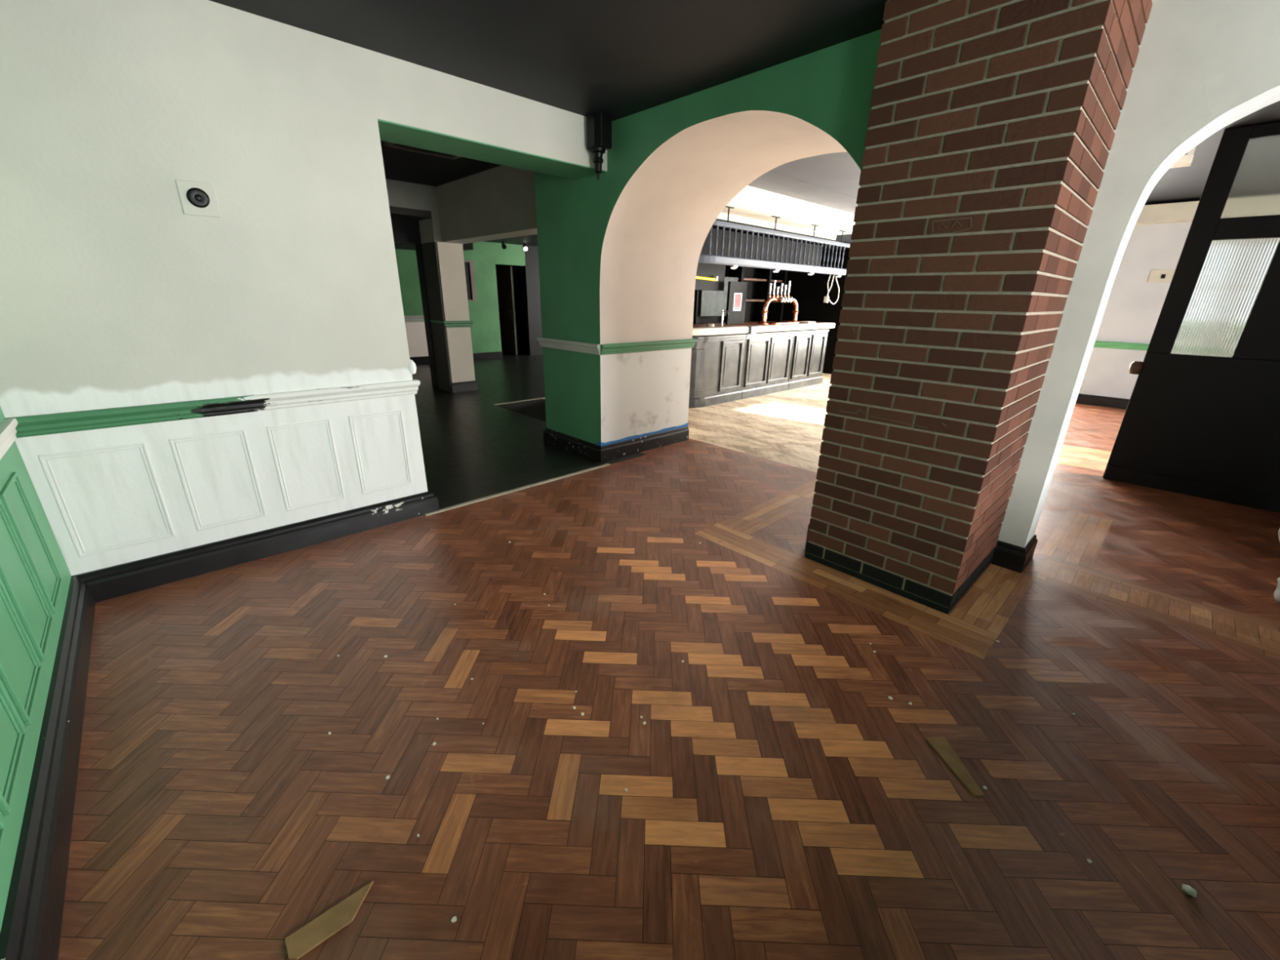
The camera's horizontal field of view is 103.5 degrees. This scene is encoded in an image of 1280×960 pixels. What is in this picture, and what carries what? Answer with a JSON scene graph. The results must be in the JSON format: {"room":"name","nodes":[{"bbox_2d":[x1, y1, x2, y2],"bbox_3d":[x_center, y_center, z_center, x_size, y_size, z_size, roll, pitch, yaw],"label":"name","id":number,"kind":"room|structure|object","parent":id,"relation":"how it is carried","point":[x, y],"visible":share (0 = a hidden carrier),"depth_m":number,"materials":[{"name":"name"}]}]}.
{"room":"pub interior","nodes":[
{"label":"pub interior","id":0,"kind":"room"},
{"bbox_2d":[0,406,71,932],"bbox_3d":[-0.530,0.204,-0.237,0.210,2.560,7.500,-17,27,-41],"label":"wall","id":1,"kind":"structure","parent":0,"point":[35,575],"depth_m":1.62,"materials":[{"name":"green paint"}]},
{"bbox_2d":[0,417,17,459],"bbox_3d":[-1.072,0.358,0.592,0.032,0.085,4.390,-17,27,-41],"label":"trim","id":2,"kind":"structure","parent":1,"relation":"attached to","point":[8,431],"depth_m":1.95,"materials":[{"name":"grey paint"}]},
{"bbox_2d":[0,575,95,959],"bbox_3d":[-1.091,1.078,0.869,0.045,0.142,4.420,-17,27,-41],"label":"baseboard","id":3,"kind":"structure","parent":1,"relation":"attached to","point":[31,928],"depth_m":1.34,"materials":[{"name":"black paint"}]},
{"bbox_2d":[0,0,607,575],"bbox_3d":[-1.563,-1.036,3.122,3.230,2.560,0.396,-17,27,-41],"label":"wall","id":4,"kind":"structure","parent":0,"point":[113,295],"depth_m":2.38,"materials":[{"name":"beige paint"}]},
{"bbox_2d":[175,179,221,217],"bbox_3d":[-2.001,-1.275,2.291,0.132,0.138,0.019,-17,27,-41],"label":"wall socket","id":5,"kind":"object","parent":4,"relation":"attached to","point":[197,198],"visible":1,"depth_m":2.29,"materials":[{"name":"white plastic"}]},
{"bbox_2d":[4,379,420,438],"bbox_3d":[-2.002,-0.402,2.636,1.677,0.085,0.062,-17,27,-41],"label":"trim","id":6,"kind":"structure","parent":4,"relation":"attached to","point":[81,420],"depth_m":2.46,"materials":[{"name":"green paint"}]},
{"bbox_2d":[71,489,439,602],"bbox_3d":[-2.130,0.277,3.021,1.690,0.142,0.435,-17,27,-41],"label":"baseboard","id":7,"kind":"structure","parent":4,"relation":"attached to","point":[114,581],"depth_m":2.74,"materials":[{"name":"black wood"}]},
{"bbox_2d":[408,359,416,374],"bbox_3d":[-1.420,-0.702,3.134,0.060,0.092,0.060,-17,27,-41],"label":"trim","id":8,"kind":"structure","parent":4,"relation":"attached to","point":[411,366],"depth_m":3.12,"materials":[{"name":"white paint"}]},
{"bbox_2d":[377,118,607,179],"bbox_3d":[-0.951,-2.139,3.325,1.584,0.008,0.388,-17,27,-41],"label":"beam","id":9,"kind":"structure","parent":4,"relation":"attached to","point":[389,131],"depth_m":3.22,"materials":[{"name":"green paint"}]},
{"bbox_2d":[543,426,688,462],"bbox_3d":[-0.233,-0.475,5.188,1.182,0.142,0.914,-17,27,-41],"label":"baseboard","id":10,"kind":"object","parent":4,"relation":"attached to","point":[617,450],"visible":0.71,"depth_m":4.81,"materials":[{"name":"black paint"}]},
{"bbox_2d":[596,422,688,446],"bbox_3d":[0.056,-0.452,4.890,1.170,0.055,0.064,-17,27,-41],"label":"tape","id":11,"kind":"object","parent":4,"relation":"attached to","point":[599,443],"visible":1,"depth_m":4.80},
{"bbox_2d":[600,338,697,355],"bbox_3d":[0.070,-1.233,4.634,1.196,0.085,0.166,-17,27,-41],"label":"trim","id":12,"kind":"structure","parent":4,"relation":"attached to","point":[620,348],"depth_m":4.52,"materials":[{"name":"green paint"}]},
{"bbox_2d":[385,178,462,392],"bbox_3d":[-4.167,-2.272,6.155,4.160,2.720,0.460,-17,27,-41],"label":"wall","id":13,"kind":"structure","parent":0,"point":[429,251],"depth_m":6.94,"materials":[{"name":"grey paint"}]},
{"bbox_2d":[391,217,438,388],"bbox_3d":[-3.739,-2.416,7.012,2.360,2.420,0.190,-17,27,-41],"label":"door frame","id":14,"kind":"structure","parent":13,"relation":"attached to","point":[404,231],"depth_m":7.28,"materials":[{"name":"black paint"}]},
{"bbox_2d":[430,320,473,328],"bbox_3d":[-2.789,-2.323,7.493,0.445,0.090,0.490,-17,27,-41],"label":"trim","id":15,"kind":"structure","parent":13,"relation":"attached to","point":[447,324],"depth_m":7.33,"materials":[{"name":"green paint"}]},
{"bbox_2d":[394,242,473,250],"bbox_3d":[-5.564,-4.164,8.099,5.500,0.540,1.200,-17,27,-41],"label":"wall","id":16,"kind":"structure","parent":0,"point":[466,246],"depth_m":9.45,"materials":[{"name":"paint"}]},
{"bbox_2d":[435,241,475,382],"bbox_3d":[-2.802,-2.375,7.490,0.365,2.050,0.450,-17,27,-41],"label":"pillar","id":17,"kind":"structure","parent":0,"point":[450,255],"depth_m":7.28,"materials":[{"name":"paint"}]},
{"bbox_2d":[451,380,478,392],"bbox_3d":[-2.811,-1.476,7.808,0.409,0.142,0.472,-17,27,-41],"label":"baseboard","id":18,"kind":"structure","parent":17,"relation":"attached to","point":[467,385],"depth_m":7.64,"materials":[{"name":"black paint"}]},
{"bbox_2d":[395,241,542,355],"bbox_3d":[-4.175,-3.901,10.636,10.700,2.720,0.200,-17,27,-41],"label":"wall","id":19,"kind":"structure","parent":0,"point":[485,329],"depth_m":11.27,"materials":[{"name":"paint"}]},
{"bbox_2d":[404,315,424,322],"bbox_3d":[-5.950,-2.861,9.053,5.600,0.125,0.050,-17,27,-41],"label":"trim","id":20,"kind":"structure","parent":19,"relation":"attached to","point":[407,318],"depth_m":10.26,"materials":[{"name":"grey paint"}]},
{"bbox_2d":[404,321,428,357],"bbox_3d":[-5.970,-2.488,9.204,5.600,0.700,0.012,-17,27,-41],"label":"wall panel","id":21,"kind":"object","parent":19,"relation":"attached to","point":[415,331],"depth_m":10.42,"materials":[{"name":"beige paint"}]},
{"bbox_2d":[409,351,502,364],"bbox_3d":[-5.612,-2.201,9.663,6.590,0.140,0.030,-17,27,-41],"label":"baseboard","id":22,"kind":"structure","parent":19,"relation":"attached to","point":[416,360],"depth_m":11.40,"materials":[{"name":"black paint"}]},
{"bbox_2d":[464,259,476,300],"bbox_3d":[-3.822,-4.225,10.685,0.680,0.810,0.050,-17,27,-41],"label":"framed panel","id":23,"kind":"object","parent":19,"relation":"attached to","point":[468,264],"visible":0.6,"depth_m":10.83,"materials":[{"name":"black paint"}]},
{"bbox_2d":[435,164,537,244],"bbox_3d":[-1.507,-3.196,5.827,0.310,0.665,3.160,-17,27,-41],"label":"beam","id":24,"kind":"structure","parent":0,"point":[498,202],"depth_m":5.88,"materials":[{"name":"grey paint"}]},
{"bbox_2d":[495,264,525,347],"bbox_3d":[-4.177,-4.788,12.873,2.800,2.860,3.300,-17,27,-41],"label":"door frame","id":25,"kind":"structure","parent":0,"point":[517,273],"depth_m":13.76,"materials":[{"name":"black paint"}]},
{"bbox_2d":[495,266,518,355],"bbox_3d":[-3.324,-4.108,12.291,0.120,1.990,0.915,-17,27,-41],"label":"open door","id":26,"kind":"structure","parent":25,"relation":"in","point":[504,277],"depth_m":12.19,"materials":[{"name":"black wood"}]},
{"bbox_2d":[483,234,537,246],"bbox_3d":[-2.352,-4.992,10.148,2.000,0.270,2.400,-17,27,-41],"label":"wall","id":27,"kind":"structure","parent":0,"point":[531,240],"depth_m":10.57,"materials":[{"name":"black paint"}]},
{"bbox_2d":[501,241,506,248],"bbox_3d":[-2.907,-4.990,10.734,0.099,0.154,0.142,-12,24,-33],"label":"ceiling spotlight","id":28,"kind":"object","parent":27,"relation":"attached to","point":[504,246],"visible":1,"depth_m":10.71,"materials":[{"name":"black plastic"}]},
{"bbox_2d":[522,243,528,250],"bbox_3d":[-2.516,-5.107,11.077,0.099,0.154,0.144,-6,21,-18],"label":"ceiling spotlight","id":29,"kind":"object","parent":27,"relation":"attached to","point":[525,247],"visible":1,"depth_m":11.05,"materials":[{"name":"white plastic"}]},
{"bbox_2d":[500,406,546,422],"bbox_3d":[2.052,-1.465,8.588,17.200,0.160,20.000,-17,27,-41],"label":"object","id":30,"kind":"structure","parent":0,"point":[500,406],"depth_m":6.47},
{"bbox_2d":[380,140,860,213],"bbox_3d":[-0.267,-3.800,6.380,10.800,0.144,14.400,-17,27,-41],"label":"ceiling","id":31,"kind":"structure","parent":0,"point":[832,180],"depth_m":5.79,"materials":[{"name":"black paint"}]},
{"bbox_2d":[382,142,461,159],"bbox_3d":[-1.943,-3.167,4.778,0.700,0.020,0.700,-17,27,-41],"label":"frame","id":32,"kind":"object","parent":31,"relation":"attached to","point":[386,144],"visible":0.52,"depth_m":4.97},
{"bbox_2d":[57,348,1279,959],"bbox_3d":[0.266,-0.922,6.694,10.700,0.031,16.000,-17,27,-41],"label":"floor","id":33,"kind":"structure","parent":0,"point":[778,803],"depth_m":1.74,"materials":[{"name":"brown wood"}]},
{"bbox_2d":[284,880,373,959],"bbox_3d":[-0.723,1.038,1.193,0.188,0.008,0.063,-17,27,-41],"label":"loose parquet sliver","id":34,"kind":"object","parent":33,"relation":"on","point":[302,941],"visible":1,"depth_m":1.18,"materials":[{"name":"brown wood"}]},
{"bbox_2d":[450,915,457,922],"bbox_3d":[-0.442,1.044,1.199,0.013,0.003,0.011,-17,27,-41],"label":"flake","id":35,"kind":"object","parent":33,"relation":"on","point":[454,919],"visible":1,"depth_m":1.20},
{"bbox_2d":[424,463,610,515],"bbox_3d":[-0.856,0.045,3.921,1.635,0.007,0.040,-18,27,-42],"label":"threshold strip","id":36,"kind":"object","parent":33,"relation":"on","point":[605,464],"visible":1,"depth_m":3.81,"materials":[{"name":"metal"}]},
{"bbox_2d":[493,396,545,404],"bbox_3d":[-1.629,-1.109,7.054,0.900,0.007,0.050,-17,27,-41],"label":"threshold strip","id":37,"kind":"object","parent":33,"relation":"on","point":[544,397],"visible":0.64,"depth_m":6.99,"materials":[{"name":"metal"}]},
{"bbox_2d":[688,333,746,408],"bbox_3d":[0.743,-1.514,6.942,1.612,0.930,0.640,-2,20,-8],"label":"bar counter","id":38,"kind":"object","parent":33,"relation":"on","point":[717,362],"visible":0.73,"depth_m":6.89,"materials":[{"name":"grey paint"}]},
{"bbox_2d":[724,281,747,334],"bbox_3d":[1.438,-2.169,7.756,0.420,1.630,0.040,-17,27,-41],"label":"panel","id":39,"kind":"object","parent":33,"relation":"on","point":[734,317],"depth_m":7.54,"materials":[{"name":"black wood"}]},
{"bbox_2d":[733,293,742,311],"bbox_3d":[1.460,-2.664,7.555,0.190,0.250,0.010,-17,27,-41],"label":"poster","id":40,"kind":"object","parent":39,"relation":"attached to","point":[737,296],"visible":1,"depth_m":7.55,"materials":[{"name":"pink paper"}]},
{"bbox_2d":[733,293,741,307],"bbox_3d":[1.462,-2.678,7.547,0.150,0.190,0.003,-17,27,-41],"label":"print","id":41,"kind":"object","parent":40,"relation":"on","point":[737,297],"depth_m":7.54},
{"bbox_2d":[692,265,787,336],"bbox_3d":[1.321,-2.958,8.971,4.500,2.280,0.500,-17,27,-41],"label":"bar cabinet","id":42,"kind":"object","parent":33,"relation":"on","point":[763,279],"visible":0.09,"depth_m":9.93,"materials":[{"name":"black wood"}]},
{"bbox_2d":[699,276,737,316],"bbox_3d":[1.384,-3.209,8.829,0.980,0.650,0.030,-17,27,-41],"label":"notice board","id":43,"kind":"object","parent":42,"relation":"attached to","point":[712,302],"visible":0.51,"depth_m":8.78,"materials":[{"name":"grey metal"}]},
{"bbox_2d":[693,298,777,302],"bbox_3d":[1.239,-3.204,8.978,4.300,0.035,0.250,-17,27,-41],"label":"shelf","id":44,"kind":"object","parent":42,"relation":"attached to","point":[695,300],"depth_m":9.81,"materials":[{"name":"brown wood"}]},
{"bbox_2d":[737,277,782,282],"bbox_3d":[1.245,-3.552,8.852,4.300,0.035,0.250,-17,27,-41],"label":"shelf","id":45,"kind":"object","parent":42,"relation":"attached to","point":[757,279],"depth_m":9.78,"materials":[{"name":"brown wood"}]},
{"bbox_2d":[741,330,795,399],"bbox_3d":[1.954,-1.780,7.736,1.274,0.930,0.078,-17,27,-41],"label":"bar counter","id":46,"kind":"object","parent":33,"relation":"on","point":[767,355],"visible":1,"depth_m":7.66,"materials":[{"name":"grey paint"}]},
{"bbox_2d":[692,320,835,335],"bbox_3d":[1.637,-2.361,7.807,3.860,0.104,1.025,-17,27,-41],"label":"countertop","id":47,"kind":"structure","parent":46,"relation":"on","point":[747,327],"depth_m":7.30,"materials":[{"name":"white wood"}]},
{"bbox_2d":[706,323,714,326],"bbox_3d":[0.976,-2.140,6.975,0.110,0.037,0.110,-17,27,-41],"label":"dish","id":48,"kind":"object","parent":47,"relation":"on","point":[708,324],"visible":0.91,"depth_m":6.94,"materials":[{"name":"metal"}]},
{"bbox_2d":[720,310,728,325],"bbox_3d":[1.200,-2.288,7.135,0.028,0.210,0.121,-17,27,-41],"label":"tap","id":49,"kind":"object","parent":47,"relation":"on","point":[722,311],"visible":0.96,"depth_m":7.15,"materials":[{"name":"silver metal"}]},
{"bbox_2d":[757,321,798,324],"bbox_3d":[2.209,-2.519,8.090,0.650,0.017,0.345,-17,27,-41],"label":"drip tray","id":50,"kind":"object","parent":47,"relation":"on","point":[769,322],"visible":0.96,"depth_m":7.99,"materials":[{"name":"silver metal"}]},
{"bbox_2d":[758,280,799,324],"bbox_3d":[2.243,-2.800,7.963,1.048,0.636,0.167,-17,27,-41],"label":"beer font","id":51,"kind":"object","parent":47,"relation":"on","point":[780,299],"visible":0.96,"depth_m":7.81,"materials":[{"name":"orange metal"}]},
{"bbox_2d":[768,283,771,297],"bbox_3d":[1.963,-2.861,7.625,0.042,0.200,0.044,-17,27,-41],"label":"tap","id":52,"kind":"object","parent":51,"relation":"on","point":[770,286],"depth_m":7.61,"materials":[{"name":"silver metal"}]},
{"bbox_2d":[772,280,776,297],"bbox_3d":[2.039,-2.904,7.686,0.042,0.240,0.044,-17,27,-41],"label":"tap","id":53,"kind":"object","parent":51,"relation":"on","point":[774,284],"depth_m":7.67,"materials":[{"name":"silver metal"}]},
{"bbox_2d":[775,280,792,302],"bbox_3d":[2.262,-2.936,7.870,0.408,0.316,0.084,-17,27,-41],"label":"tap","id":54,"kind":"object","parent":51,"relation":"on","point":[780,299],"depth_m":7.86,"materials":[{"name":"silver metal"}]},
{"bbox_2d":[800,320,815,323],"bbox_3d":[2.834,-2.669,8.532,0.240,0.020,0.165,-17,27,-41],"label":"bar mat","id":55,"kind":"object","parent":47,"relation":"on","point":[805,322],"visible":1,"depth_m":8.46,"materials":[{"name":"white"}]},
{"bbox_2d":[804,523,809,549],"bbox_3d":[1.043,0.325,3.010,0.185,0.170,0.059,-17,27,-41],"label":"block","id":56,"kind":"object","parent":33,"relation":"on","point":[808,528],"visible":0.06,"depth_m":2.96,"materials":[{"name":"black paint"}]},
{"bbox_2d":[787,328,829,390],"bbox_3d":[2.833,-2.049,8.523,1.114,0.930,0.078,-17,27,-41],"label":"bar counter","id":57,"kind":"object","parent":33,"relation":"on","point":[809,346],"visible":1,"depth_m":8.46,"materials":[{"name":"grey paint"}]},
{"bbox_2d":[925,736,984,796],"bbox_3d":[1.019,0.916,1.622,0.068,0.006,0.216,-1,20,-7],"label":"wood block","id":58,"kind":"object","parent":33,"relation":"on","point":[940,744],"visible":1,"depth_m":1.63,"materials":[{"name":"brown wood"}]},
{"bbox_2d":[804,0,1152,613],"bbox_3d":[1.507,-0.743,2.473,0.762,2.560,0.754,-17,27,-41],"label":"brick column","id":59,"kind":"structure","parent":33,"relation":"on","point":[992,124],"depth_m":2.12,"materials":[{"name":"brown brick"}]},
{"bbox_2d":[1181,884,1197,897],"bbox_3d":[1.393,1.041,1.280,0.021,0.017,0.027,-17,27,-41],"label":"flake","id":60,"kind":"object","parent":33,"relation":"on","point":[1188,889],"visible":1,"depth_m":1.28,"materials":[{"name":"white paint"}]},
{"bbox_2d":[1102,120,1279,512],"bbox_3d":[4.665,-1.068,3.297,0.100,2.720,1.822,-17,27,-41],"label":"door","id":61,"kind":"structure","parent":33,"relation":"on","point":[1202,417],"depth_m":3.72,"materials":[{"name":"black paint"}]},
{"bbox_2d":[1128,360,1144,374],"bbox_3d":[4.008,-0.905,4.071,0.088,0.102,0.090,-17,27,-41],"label":"door handle","id":62,"kind":"object","parent":61,"relation":"attached to","point":[1136,367],"visible":1,"depth_m":4.05,"materials":[{"name":"brown metal"}]},
{"bbox_2d":[1220,135,1279,218],"bbox_3d":[4.353,-2.019,3.328,0.010,0.485,0.585,-17,27,-41],"label":"light","id":63,"kind":"object","parent":61,"relation":"attached to","point":[1255,191],"depth_m":3.45,"materials":[{"name":"clear glass"}]},
{"bbox_2d":[1274,577,1279,603],"bbox_3d":[3.272,0.566,2.350,0.362,0.245,0.414,-17,27,-41],"label":"sheet","id":64,"kind":"object","parent":33,"relation":"on","point":[1277,593],"visible":1,"depth_m":2.48,"materials":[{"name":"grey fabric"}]},
{"bbox_2d":[534,29,881,444],"bbox_3d":[0.644,-1.293,3.944,1.160,2.560,3.340,-17,27,-41],"label":"wall","id":65,"kind":"structure","parent":0,"point":[619,253],"depth_m":4.06,"materials":[{"name":"green paint"}]},
{"bbox_2d":[537,337,599,355],"bbox_3d":[-0.578,-1.224,4.577,0.244,0.085,0.904,-17,27,-41],"label":"trim","id":66,"kind":"structure","parent":65,"relation":"attached to","point":[588,348],"depth_m":4.46,"materials":[{"name":"grey paint"}]},
{"bbox_2d":[698,265,772,323],"bbox_3d":[1.010,-3.221,9.035,5.450,2.720,0.150,-17,27,-41],"label":"wall","id":67,"kind":"structure","parent":0,"point":[749,273],"depth_m":9.84,"materials":[{"name":"black paint"}]},
{"bbox_2d":[208,0,1279,204],"bbox_3d":[3.398,-2.214,2.636,10.730,0.160,7.260,-17,27,-41],"label":"ceiling","id":68,"kind":"structure","parent":0,"point":[619,59],"depth_m":2.44,"materials":[{"name":"black paint"}]},
{"bbox_2d":[586,111,611,180],"bbox_3d":[-0.294,-2.312,3.521,0.130,0.390,0.153,-17,27,-41],"label":"newel post drop","id":69,"kind":"object","parent":68,"relation":"hanging from","point":[598,123],"visible":1,"depth_m":3.45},
{"bbox_2d":[1169,146,1196,168],"bbox_3d":[3.080,-1.984,2.816,0.100,0.405,0.100,-17,27,-41],"label":"ceiling light","id":70,"kind":"object","parent":68,"relation":"attached to","point":[1186,160],"visible":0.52,"depth_m":2.84,"materials":[{"name":"beige paint"}]},
{"bbox_2d":[711,212,835,245],"bbox_3d":[1.257,-3.862,7.825,4.480,0.160,1.500,-17,27,-41],"label":"wall","id":71,"kind":"structure","parent":0,"point":[738,219],"depth_m":7.50,"materials":[{"name":"beige paint"}]},
{"bbox_2d":[711,218,850,250],"bbox_3d":[1.665,-3.917,8.143,5.350,0.060,1.600,-17,27,-41],"label":"ceiling","id":72,"kind":"structure","parent":0,"point":[823,246],"depth_m":7.75,"materials":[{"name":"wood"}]},
{"bbox_2d":[694,262,725,290],"bbox_3d":[0.917,-3.072,7.045,0.860,0.795,0.041,-17,27,-41],"label":"panel","id":73,"kind":"object","parent":72,"relation":"hanging from","point":[709,270],"visible":0.24,"depth_m":7.17,"materials":[{"name":"metal"}]},
{"bbox_2d":[695,275,718,281],"bbox_3d":[0.881,-2.813,7.035,0.580,0.067,0.060,-17,27,-41],"label":"strip light","id":74,"kind":"object","parent":73,"relation":"attached to","point":[714,278],"visible":0.59,"depth_m":7.08,"materials":[{"name":"yellow plastic"}]},
{"bbox_2d":[721,185,854,235],"bbox_3d":[1.405,-4.005,7.610,4.480,0.260,1.920,-17,27,-41],"label":"wall","id":75,"kind":"structure","parent":0,"point":[752,202],"depth_m":7.05,"materials":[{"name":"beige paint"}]},
{"bbox_2d":[724,205,734,222],"bbox_3d":[1.097,-3.287,6.262,0.180,0.180,0.040,-17,27,-41],"label":"hanging rod","id":76,"kind":"object","parent":75,"relation":"hanging from","point":[729,207],"visible":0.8,"depth_m":6.25,"materials":[{"name":"beige metal"}]},
{"bbox_2d":[697,220,849,275],"bbox_3d":[1.733,-3.367,7.482,3.975,0.480,0.915,-17,27,-41],"label":"gantry","id":77,"kind":"object","parent":76,"relation":"hanging from","point":[722,246],"visible":0.74,"depth_m":7.25,"materials":[{"name":"black metal"}]},
{"bbox_2d":[729,265,737,268],"bbox_3d":[1.225,-2.782,6.600,0.098,0.036,0.100,-17,27,-41],"label":"recessed light","id":78,"kind":"object","parent":77,"relation":"attached to","point":[731,266],"visible":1,"depth_m":6.56,"materials":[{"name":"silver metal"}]},
{"bbox_2d":[823,274,839,304],"bbox_3d":[3.317,-3.265,8.664,0.459,0.473,0.060,-17,27,-41],"label":"cable","id":79,"kind":"object","parent":77,"relation":"hanging from","point":[826,299],"visible":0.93,"depth_m":8.57,"materials":[{"name":"white plastic"}]},
{"bbox_2d":[771,216,781,231],"bbox_3d":[1.867,-3.523,6.951,0.180,0.180,0.040,-17,27,-41],"label":"hanging rod","id":80,"kind":"object","parent":75,"relation":"hanging from","point":[775,217],"visible":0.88,"depth_m":6.93,"materials":[{"name":"beige metal"}]},
{"bbox_2d":[810,224,819,237],"bbox_3d":[2.638,-3.759,7.640,0.180,0.180,0.040,-17,27,-41],"label":"hanging rod","id":81,"kind":"object","parent":75,"relation":"hanging from","point":[815,225],"visible":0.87,"depth_m":7.62,"materials":[{"name":"grey metal"}]},
{"bbox_2d":[839,230,846,242],"bbox_3d":[3.291,-3.959,8.226,0.180,0.180,0.040,-17,27,-41],"label":"hanging rod","id":82,"kind":"object","parent":75,"relation":"hanging from","point":[842,231],"visible":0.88,"depth_m":8.21,"materials":[{"name":"grey metal"}]},
{"bbox_2d":[782,248,849,373],"bbox_3d":[3.633,-3.394,10.114,0.140,2.400,1.900,-17,27,-41],"label":"wall","id":83,"kind":"structure","parent":0,"point":[809,291],"depth_m":10.06,"materials":[{"name":"black paint"}]},
{"bbox_2d":[835,200,1195,399],"bbox_3d":[3.648,-3.642,10.328,0.250,2.720,14.500,-17,27,-41],"label":"wall","id":84,"kind":"structure","parent":0,"point":[1134,306],"depth_m":7.00,"materials":[{"name":"white paint"}]},
{"bbox_2d":[1075,393,1129,408],"bbox_3d":[6.136,-1.414,8.100,0.022,0.142,6.500,-17,27,-41],"label":"baseboard","id":85,"kind":"structure","parent":84,"relation":"attached to","point":[1116,402],"depth_m":7.42,"materials":[{"name":"black paint"}]},
{"bbox_2d":[1093,341,1149,351],"bbox_3d":[5.579,-2.373,8.385,0.035,0.090,4.850,-17,27,-41],"label":"trim","id":86,"kind":"structure","parent":84,"relation":"attached to","point":[1135,346],"depth_m":7.15,"materials":[{"name":"green paint"}]},
{"bbox_2d":[1146,269,1175,282],"bbox_3d":[6.955,-2.724,6.737,0.022,0.155,0.229,-17,27,-41],"label":"wall switch","id":87,"kind":"object","parent":84,"relation":"attached to","point":[1156,275],"visible":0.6,"depth_m":6.73,"materials":[{"name":"beige plastic"}]},
{"bbox_2d":[1135,200,1199,225],"bbox_3d":[6.388,-3.568,6.868,0.300,0.200,5.600,-17,27,-41],"label":"trim","id":88,"kind":"structure","parent":84,"relation":"attached to","point":[1177,212],"depth_m":6.39,"materials":[{"name":"beige paint"}]},
{"bbox_2d":[991,0,1279,560],"bbox_3d":[3.377,-0.288,1.319,0.250,2.560,4.500,-17,27,-41],"label":"wall","id":89,"kind":"structure","parent":0,"point":[1202,67],"depth_m":2.12,"materials":[{"name":"grey paint"}]},
{"bbox_2d":[991,533,1037,573],"bbox_3d":[2.012,0.340,3.060,0.294,0.142,0.587,-17,27,-41],"label":"baseboard","id":90,"kind":"structure","parent":89,"relation":"attached to","point":[1014,557],"depth_m":2.82,"materials":[{"name":"black paint"}]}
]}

